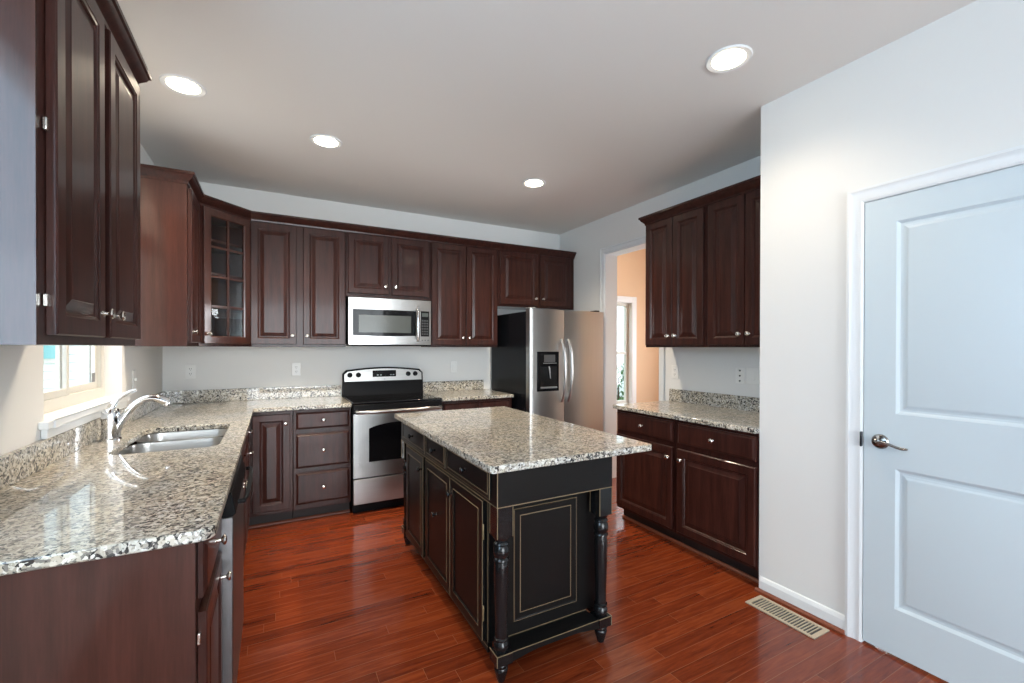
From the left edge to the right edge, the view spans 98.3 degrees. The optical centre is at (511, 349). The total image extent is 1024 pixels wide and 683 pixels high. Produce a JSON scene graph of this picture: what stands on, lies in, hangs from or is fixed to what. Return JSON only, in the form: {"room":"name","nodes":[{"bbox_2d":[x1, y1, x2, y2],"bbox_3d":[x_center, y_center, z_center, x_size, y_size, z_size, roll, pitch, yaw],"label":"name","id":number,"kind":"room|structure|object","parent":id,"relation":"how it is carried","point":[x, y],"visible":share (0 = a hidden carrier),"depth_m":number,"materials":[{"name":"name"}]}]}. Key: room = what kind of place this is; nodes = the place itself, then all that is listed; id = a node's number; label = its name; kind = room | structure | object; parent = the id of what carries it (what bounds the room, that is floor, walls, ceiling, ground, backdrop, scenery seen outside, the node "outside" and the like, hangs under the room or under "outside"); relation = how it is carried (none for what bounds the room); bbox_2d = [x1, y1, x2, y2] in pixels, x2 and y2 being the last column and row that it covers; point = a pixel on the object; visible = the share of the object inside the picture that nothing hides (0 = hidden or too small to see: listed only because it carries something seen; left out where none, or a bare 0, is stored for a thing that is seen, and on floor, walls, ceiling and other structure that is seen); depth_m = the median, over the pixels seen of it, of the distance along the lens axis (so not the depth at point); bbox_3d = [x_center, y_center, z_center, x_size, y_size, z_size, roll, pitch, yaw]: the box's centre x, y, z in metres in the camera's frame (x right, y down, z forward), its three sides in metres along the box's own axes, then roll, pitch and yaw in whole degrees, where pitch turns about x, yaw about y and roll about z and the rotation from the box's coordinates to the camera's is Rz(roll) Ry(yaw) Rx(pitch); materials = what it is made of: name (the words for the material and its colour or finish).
{"room":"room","nodes":[
{"label":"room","id":0,"kind":"room"},
{"bbox_2d":[0,143,162,455],"bbox_3d":[-0.595,0.007,-0.690,0.150,2.725,9.500,0,0,-28],"label":"wall","id":1,"kind":"structure","parent":0,"point":[21,367],"depth_m":1.66,"materials":[{"name":"white paint"}]},
{"bbox_2d":[0,0,151,345],"bbox_3d":[-1.380,-0.552,1.301,0.352,1.077,0.901,0,0,-28],"label":"upper cabinet","id":2,"kind":"object","parent":1,"relation":"attached to","point":[71,71],"visible":1,"depth_m":1.12,"materials":[{"name":"brown wood"}]},
{"bbox_2d":[0,391,165,490],"bbox_3d":[-2.038,0.388,2.170,0.020,0.102,3.096,0,0,-28],"label":"backsplash","id":3,"kind":"structure","parent":1,"relation":"attached to","point":[16,465],"depth_m":1.70,"materials":[{"name":"stone"}]},
{"bbox_2d":[38,346,129,438],"bbox_3d":[-2.071,-0.236,2.109,0.159,1.147,1.080,0,0,-28],"label":"window","id":4,"kind":"structure","parent":1,"relation":"in","point":[64,396],"depth_m":2.07,"materials":[{"name":"white plastic"}]},
{"bbox_2d":[132,370,136,387],"bbox_3d":[-2.382,0.184,2.801,0.015,0.115,0.072,0,0,-28],"label":"wall switch","id":5,"kind":"object","parent":1,"relation":"attached to","point":[134,379],"visible":1,"depth_m":2.79,"materials":[{"name":"white plastic"}]},
{"bbox_2d":[135,177,199,345],"bbox_3d":[-2.231,-0.533,2.880,0.352,1.020,0.430,0,0,-28],"label":"upper cabinet","id":6,"kind":"object","parent":1,"relation":"attached to","point":[169,211],"visible":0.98,"depth_m":2.71,"materials":[{"name":"brown wood"}]},
{"bbox_2d":[140,163,575,258],"bbox_3d":[-0.777,-1.066,3.812,3.796,0.072,0.778,0,0,-28],"label":"crown molding","id":7,"kind":"structure","parent":6,"relation":"attached to","point":[189,178],"depth_m":3.78,"materials":[{"name":"brown wood"}]},
{"bbox_2d":[162,182,558,395],"bbox_3d":[-1.207,-0.020,4.456,3.956,2.725,0.140,0,0,-28],"label":"wall","id":8,"kind":"structure","parent":0,"point":[216,367],"depth_m":4.09,"materials":[{"name":"white paint"}]},
{"bbox_2d":[185,364,195,378],"bbox_3d":[-2.620,0.177,3.611,0.072,0.115,0.008,0,0,-28],"label":"wall outlet","id":9,"kind":"object","parent":8,"relation":"attached to","point":[190,370],"visible":1,"depth_m":3.61,"materials":[{"name":"white plastic"}]},
{"bbox_2d":[168,202,250,346],"bbox_3d":[-2.358,-0.536,3.396,0.619,1.020,0.623,0,0,-28],"label":"upper cabinet","id":10,"kind":"object","parent":8,"relation":"attached to","point":[225,236],"visible":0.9,"depth_m":3.46,"materials":[{"name":"brown wood"}]},
{"bbox_2d":[211,239,241,254],"bbox_3d":[-2.371,-0.810,3.400,0.564,0.018,0.564,0,0,-28],"label":"shelf","id":11,"kind":"object","parent":10,"relation":"attached to","point":[214,242],"depth_m":3.48,"materials":[{"name":"brown wood"}]},
{"bbox_2d":[211,272,241,283],"bbox_3d":[-2.372,-0.565,3.401,0.564,0.018,0.564,0,0,-28],"label":"shelf","id":12,"kind":"object","parent":10,"relation":"attached to","point":[213,280],"depth_m":3.45,"materials":[{"name":"brown wood"}]},
{"bbox_2d":[211,307,241,312],"bbox_3d":[-2.372,-0.320,3.403,0.564,0.018,0.564,0,0,-28],"label":"shelf","id":13,"kind":"object","parent":10,"relation":"attached to","point":[213,309],"depth_m":3.43,"materials":[{"name":"brown wood"}]},
{"bbox_2d":[166,385,340,403],"bbox_3d":[-2.180,0.379,3.841,1.315,0.102,0.020,0,0,-28],"label":"backsplash","id":14,"kind":"structure","parent":8,"relation":"attached to","point":[212,395],"depth_m":3.80,"materials":[{"name":"stone"}]},
{"bbox_2d":[292,363,300,375],"bbox_3d":[-1.938,0.176,3.978,0.072,0.115,0.008,0,0,-28],"label":"wall outlet","id":15,"kind":"object","parent":8,"relation":"attached to","point":[296,367],"visible":1,"depth_m":3.98,"materials":[{"name":"white plastic"}]},
{"bbox_2d":[251,221,345,346],"bbox_3d":[-1.839,-0.537,3.829,0.723,1.020,0.352,0,0,-28],"label":"upper cabinet","id":16,"kind":"object","parent":8,"relation":"attached to","point":[298,274],"visible":1,"depth_m":3.71,"materials":[{"name":"brown wood"}]},
{"bbox_2d":[346,232,429,300],"bbox_3d":[-1.182,-0.761,4.182,0.759,0.574,0.352,0,0,-28],"label":"upper cabinet","id":17,"kind":"object","parent":8,"relation":"attached to","point":[376,266],"visible":0.99,"depth_m":4.04,"materials":[{"name":"brown wood"}]},
{"bbox_2d":[346,297,430,345],"bbox_3d":[-1.162,-0.248,4.147,0.742,0.426,0.432,0,0,-28],"label":"microwave","id":18,"kind":"object","parent":17,"relation":"attached to","point":[369,321],"visible":1,"depth_m":3.98,"materials":[{"name":"silver metal"}]},
{"bbox_2d":[450,362,456,372],"bbox_3d":[-0.618,0.183,4.689,0.072,0.115,0.009,0,0,-28],"label":"wall switch","id":19,"kind":"object","parent":8,"relation":"attached to","point":[453,365],"visible":1,"depth_m":4.68,"materials":[{"name":"white plastic"}]},
{"bbox_2d":[423,380,483,391],"bbox_3d":[-0.618,0.378,4.683,0.693,0.102,0.020,0,0,-28],"label":"backsplash","id":20,"kind":"structure","parent":8,"relation":"attached to","point":[461,384],"depth_m":4.67,"materials":[{"name":"stone"}]},
{"bbox_2d":[421,242,497,346],"bbox_3d":[-0.527,-0.538,4.536,0.719,1.020,0.352,0,0,-28],"label":"upper cabinet","id":21,"kind":"object","parent":8,"relation":"attached to","point":[463,279],"visible":1,"depth_m":4.39,"materials":[{"name":"brown wood"}]},
{"bbox_2d":[497,250,573,309],"bbox_3d":[0.219,-0.753,4.937,0.965,0.592,0.352,0,0,-28],"label":"upper cabinet","id":22,"kind":"object","parent":8,"relation":"attached to","point":[525,280],"visible":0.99,"depth_m":4.79,"materials":[{"name":"brown wood"}]},
{"bbox_2d":[117,0,975,234],"bbox_3d":[1.084,-1.397,0.202,3.956,0.080,9.790,0,0,-28],"label":"ceiling","id":23,"kind":"structure","parent":0,"point":[437,108],"depth_m":2.34,"materials":[{"name":"white paint"}]},
{"bbox_2d":[159,73,206,96],"bbox_3d":[-1.704,-1.364,2.297,0.200,0.014,0.200,0,0,-28],"label":"recessed light","id":24,"kind":"object","parent":23,"relation":"in","point":[180,84],"visible":1,"depth_m":2.28,"materials":[{"name":"white paint"}]},
{"bbox_2d":[310,134,341,148],"bbox_3d":[-1.223,-1.366,2.917,0.200,0.014,0.200,0,0,-28],"label":"recessed light","id":25,"kind":"object","parent":23,"relation":"in","point":[321,140],"visible":1,"depth_m":2.90,"materials":[{"name":"white paint"}]},
{"bbox_2d":[522,178,545,187],"bbox_3d":[0.181,-1.368,3.652,0.200,0.014,0.200,0,0,-28],"label":"recessed light","id":26,"kind":"object","parent":23,"relation":"in","point":[530,183],"visible":1,"depth_m":3.63,"materials":[{"name":"white paint"}]},
{"bbox_2d":[705,44,752,72],"bbox_3d":[1.017,-1.359,2.080,0.200,0.014,0.200,0,0,-28],"label":"recessed light","id":27,"kind":"object","parent":23,"relation":"in","point":[732,57],"visible":1,"depth_m":2.06,"materials":[{"name":"white paint"}]},
{"bbox_2d":[237,478,948,682],"bbox_3d":[2.639,1.388,1.743,8.150,0.050,11.000,0,0,-28],"label":"floor","id":28,"kind":"structure","parent":0,"point":[342,597],"depth_m":2.19,"materials":[{"name":"red wood"}]},
{"bbox_2d":[0,518,231,682],"bbox_3d":[-1.133,0.918,1.161,0.652,0.882,0.434,0,0,-28],"label":"base cabinet","id":29,"kind":"object","parent":28,"relation":"on","point":[152,616],"visible":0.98,"depth_m":1.03,"materials":[{"name":"brown wood"}]},
{"bbox_2d":[0,385,351,575],"bbox_3d":[-1.459,0.402,2.482,1.335,0.132,3.096,0,0,-28],"label":"countertop","id":30,"kind":"structure","parent":29,"relation":"on","point":[67,497],"depth_m":1.46,"materials":[{"name":"stone"}]},
{"bbox_2d":[99,389,170,441],"bbox_3d":[-1.870,0.316,2.204,0.277,0.246,0.086,0,0,-28],"label":"kitchen faucet","id":31,"kind":"object","parent":30,"relation":"on","point":[113,421],"visible":1,"depth_m":2.16,"materials":[{"name":"silver metal"}]},
{"bbox_2d":[116,428,227,454],"bbox_3d":[-1.691,0.562,2.251,0.418,0.182,0.736,0,0,-28],"label":"sink","id":32,"kind":"object","parent":30,"relation":"in","point":[166,441],"visible":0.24,"depth_m":2.35,"materials":[{"name":"silver metal"}]},
{"bbox_2d":[129,428,253,542],"bbox_3d":[-2.056,0.908,2.874,0.652,0.882,0.545,0,0,-28],"label":"base cabinet","id":33,"kind":"object","parent":28,"relation":"on","point":[247,452],"visible":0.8,"depth_m":2.95,"materials":[{"name":"brown wood"}]},
{"bbox_2d":[218,455,252,682],"bbox_3d":[-1.351,0.917,1.641,0.670,0.877,0.602,0,0,-28],"label":"dishwasher","id":34,"kind":"object","parent":28,"relation":"on","point":[232,517],"visible":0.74,"depth_m":1.55,"materials":[{"name":"silver metal"}]},
{"bbox_2d":[241,439,247,559],"bbox_3d":[-1.726,0.912,2.262,0.652,0.882,0.837,0,0,-28],"label":"base cabinet","id":35,"kind":"object","parent":28,"relation":"on","point":[244,445],"visible":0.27,"depth_m":2.64,"materials":[{"name":"brown wood"}]},
{"bbox_2d":[248,410,292,524],"bbox_3d":[-1.959,0.905,3.600,0.299,0.882,0.657,0,0,-28],"label":"base cabinet","id":36,"kind":"object","parent":28,"relation":"on","point":[271,440],"visible":0.86,"depth_m":3.35,"materials":[{"name":"brown wood"}]},
{"bbox_2d":[249,509,349,528],"bbox_3d":[-1.692,1.337,3.503,0.775,0.018,0.018,0,0,-28],"label":"trim","id":37,"kind":"structure","parent":28,"relation":"on","point":[347,510],"depth_m":3.50,"materials":[{"name":"brown wood"}]},
{"bbox_2d":[292,407,350,517],"bbox_3d":[-1.639,0.904,3.773,0.421,0.882,0.657,0,0,-28],"label":"base cabinet","id":38,"kind":"object","parent":28,"relation":"on","point":[321,437],"visible":0.98,"depth_m":3.51,"materials":[{"name":"brown wood"}]},
{"bbox_2d":[342,367,441,512],"bbox_3d":[-1.086,0.756,4.009,0.758,1.177,0.710,0,0,-28],"label":"range","id":39,"kind":"object","parent":28,"relation":"on","point":[376,394],"visible":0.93,"depth_m":3.73,"materials":[{"name":"silver metal"}]},
{"bbox_2d":[343,392,441,404],"bbox_3d":[-1.090,0.439,4.016,0.758,0.022,0.560,0,0,-28],"label":"cooktop","id":40,"kind":"object","parent":39,"relation":"in","point":[357,398],"depth_m":3.91,"materials":[{"name":"black glass"}]},
{"bbox_2d":[442,398,510,410],"bbox_3d":[-0.454,0.903,4.411,0.719,0.882,0.657,0,0,-28],"label":"base cabinet","id":41,"kind":"object","parent":28,"relation":"on","point":[496,402],"visible":0.11,"depth_m":4.14,"materials":[{"name":"brown wood"}]},
{"bbox_2d":[423,380,513,400],"bbox_3d":[-0.454,0.394,4.415,0.728,0.132,0.646,0,0,-28],"label":"countertop","id":42,"kind":"structure","parent":41,"relation":"on","point":[459,390],"depth_m":4.55,"materials":[{"name":"stone"}]},
{"bbox_2d":[395,406,651,682],"bbox_3d":[-0.080,0.897,2.576,0.845,0.913,1.570,0,0,-28],"label":"kitchen island","id":43,"kind":"object","parent":28,"relation":"on","point":[508,508],"visible":1,"depth_m":2.03,"materials":[{"name":"wood"}]},
{"bbox_2d":[395,406,651,473],"bbox_3d":[-0.069,0.455,2.556,0.845,0.030,1.528,0,0,-28],"label":"island countertop","id":44,"kind":"structure","parent":43,"relation":"on","point":[502,439],"depth_m":2.21,"materials":[{"name":"stone"}]},
{"bbox_2d":[508,609,598,660],"bbox_3d":[0.177,1.254,1.957,0.447,0.044,0.096,0,0,-28],"label":"shelf","id":45,"kind":"object","parent":43,"relation":"attached to","point":[523,640],"depth_m":1.95,"materials":[{"name":"black paint"}]},
{"bbox_2d":[492,307,602,430],"bbox_3d":[0.375,0.469,4.662,0.876,1.746,0.903,0,0,-28],"label":"refrigerator","id":46,"kind":"object","parent":28,"relation":"on","point":[551,361],"visible":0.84,"depth_m":4.33,"materials":[{"name":"silver metal"}]},
{"bbox_2d":[616,409,682,542],"bbox_3d":[1.224,0.911,3.417,0.657,0.882,0.587,0,0,-28],"label":"base cabinet","id":47,"kind":"object","parent":28,"relation":"on","point":[645,481],"visible":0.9,"depth_m":3.22,"materials":[{"name":"brown wood"}]},
{"bbox_2d":[676,420,759,578],"bbox_3d":[1.504,0.914,2.899,0.657,0.882,0.582,0,0,-28],"label":"base cabinet","id":48,"kind":"object","parent":28,"relation":"on","point":[717,468],"visible":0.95,"depth_m":2.71,"materials":[{"name":"brown wood"}]},
{"bbox_2d":[613,389,759,433],"bbox_3d":[1.366,0.403,3.167,0.646,0.132,1.195,0,0,-28],"label":"countertop","id":49,"kind":"structure","parent":48,"relation":"on","point":[733,412],"depth_m":3.21,"materials":[{"name":"stone"}]},
{"bbox_2d":[745,595,828,639],"bbox_3d":[1.392,1.355,2.258,0.132,0.006,0.344,0,0,-28],"label":"floor vent","id":50,"kind":"object","parent":28,"relation":"in","point":[807,627],"visible":1,"depth_m":2.24,"materials":[{"name":"beige metal"}]},
{"bbox_2d":[617,248,658,402],"bbox_3d":[1.521,-0.367,7.287,3.534,3.400,0.140,0,0,-28],"label":"wall","id":51,"kind":"structure","parent":0,"point":[631,267],"depth_m":7.58,"materials":[{"name":"beige paint"}]},
{"bbox_2d":[617,296,636,403],"bbox_3d":[1.495,0.064,7.236,1.400,1.919,0.170,0,0,-28],"label":"window","id":52,"kind":"structure","parent":51,"relation":"in","point":[629,304],"depth_m":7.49,"materials":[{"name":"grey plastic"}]},
{"bbox_2d":[559,156,760,399],"bbox_3d":[1.064,-0.354,4.574,0.155,3.400,4.203,0,0,-28],"label":"wall","id":53,"kind":"structure","parent":0,"point":[702,369],"depth_m":3.79,"materials":[{"name":"white paint"}]},
{"bbox_2d":[600,235,664,477],"bbox_3d":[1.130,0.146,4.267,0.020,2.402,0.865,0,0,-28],"label":"trim","id":54,"kind":"structure","parent":53,"relation":"attached to","point":[642,239],"depth_m":4.47,"materials":[{"name":"white paint"}]},
{"bbox_2d":[672,365,678,378],"bbox_3d":[1.394,0.190,3.789,0.008,0.115,0.072,0,0,-28],"label":"wall outlet","id":55,"kind":"object","parent":53,"relation":"attached to","point":[675,369],"visible":1,"depth_m":3.78,"materials":[{"name":"white plastic"}]},
{"bbox_2d":[645,206,707,346],"bbox_3d":[1.362,-0.530,3.479,0.352,1.020,0.585,0,0,-28],"label":"upper cabinet","id":56,"kind":"object","parent":53,"relation":"attached to","point":[676,246],"visible":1,"depth_m":3.37,"materials":[{"name":"brown wood"}]},
{"bbox_2d":[638,175,760,225],"bbox_3d":[1.494,-1.060,3.240,0.345,0.072,1.216,0,0,-28],"label":"crown molding","id":57,"kind":"structure","parent":53,"relation":"attached to","point":[754,183],"depth_m":3.14,"materials":[{"name":"brown wood"}]},
{"bbox_2d":[669,389,759,411],"bbox_3d":[1.645,0.388,3.310,0.020,0.102,1.182,0,0,-28],"label":"backsplash","id":58,"kind":"structure","parent":53,"relation":"attached to","point":[746,403],"depth_m":3.42,"materials":[{"name":"stone"}]},
{"bbox_2d":[707,188,760,346],"bbox_3d":[1.641,-0.527,2.963,0.352,1.020,0.580,0,0,-28],"label":"upper cabinet","id":59,"kind":"object","parent":53,"relation":"attached to","point":[733,240],"visible":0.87,"depth_m":2.96,"materials":[{"name":"brown wood"}]},
{"bbox_2d":[736,368,744,383],"bbox_3d":[1.679,0.190,3.261,0.008,0.115,0.072,0,0,-28],"label":"jack plate","id":60,"kind":"object","parent":53,"relation":"attached to","point":[740,372],"visible":1,"depth_m":3.26,"materials":[{"name":"white plastic"}]},
{"bbox_2d":[747,368,759,383],"bbox_3d":[1.726,0.187,3.173,0.009,0.115,0.098,0,0,-28],"label":"wall switch","id":61,"kind":"object","parent":53,"relation":"attached to","point":[753,374],"visible":1,"depth_m":3.17,"materials":[{"name":"white plastic"}]},
{"bbox_2d":[759,97,781,583],"bbox_3d":[1.696,-0.006,2.595,0.612,2.725,0.115,0,0,-28],"label":"wall","id":62,"kind":"structure","parent":0,"point":[770,209],"depth_m":2.45,"materials":[{"name":"white paint"}]},
{"bbox_2d":[622,515,758,583],"bbox_3d":[1.174,1.344,3.059,0.018,0.018,1.177,0,0,-28],"label":"trim","id":63,"kind":"structure","parent":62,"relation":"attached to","point":[696,551],"depth_m":2.95,"materials":[{"name":"brown wood"}]},
{"bbox_2d":[779,0,1023,614],"bbox_3d":[3.045,0.012,-0.433,0.115,2.725,6.497,0,0,-28],"label":"wall","id":64,"kind":"structure","parent":0,"point":[949,90],"depth_m":2.15,"materials":[{"name":"white paint"}]},
{"bbox_2d":[754,587,844,634],"bbox_3d":[1.478,1.348,2.305,0.018,0.018,0.441,0,0,-28],"label":"trim","id":65,"kind":"structure","parent":64,"relation":"attached to","point":[793,607],"depth_m":2.27,"materials":[{"name":"brown wood"}]},
{"bbox_2d":[759,576,844,629],"bbox_3d":[1.496,1.316,2.307,0.014,0.084,0.427,0,0,-28],"label":"baseboard","id":66,"kind":"structure","parent":64,"relation":"attached to","point":[813,607],"depth_m":2.28,"materials":[{"name":"white paint"}]},
{"bbox_2d":[845,144,1023,641],"bbox_3d":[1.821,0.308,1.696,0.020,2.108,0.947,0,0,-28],"label":"trim","id":67,"kind":"structure","parent":64,"relation":"attached to","point":[1014,156],"depth_m":2.07,"materials":[{"name":"white paint"}]},
{"bbox_2d":[860,165,1023,682],"bbox_3d":[1.814,0.338,1.700,0.086,2.024,0.816,0,0,-28],"label":"door","id":68,"kind":"structure","parent":64,"relation":"in","point":[943,504],"depth_m":1.81,"materials":[{"name":"grey paint"}]},
{"label":"outside","id":69,"kind":"structure","parent":0,"visible":0},
{"bbox_3d":[-8.196,1.842,24.113,70.000,0.020,38.640,0,0,-28],"label":"lawn","id":70,"kind":"structure","parent":69,"visible":0},
{"bbox_2d":[43,346,86,391],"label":"window","id":71,"kind":"structure","parent":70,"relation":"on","point":[77,354],"depth_m":9.56,"materials":[{"name":"white"}]},
{"bbox_2d":[617,363,623,399],"bbox_3d":[3.886,1.199,16.219,2.468,1.441,1.700,0,0,-28],"label":"shrub","id":72,"kind":"object","parent":70,"relation":"on","point":[618,371],"visible":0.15,"depth_m":16.19,"materials":[{"name":"green plant"}]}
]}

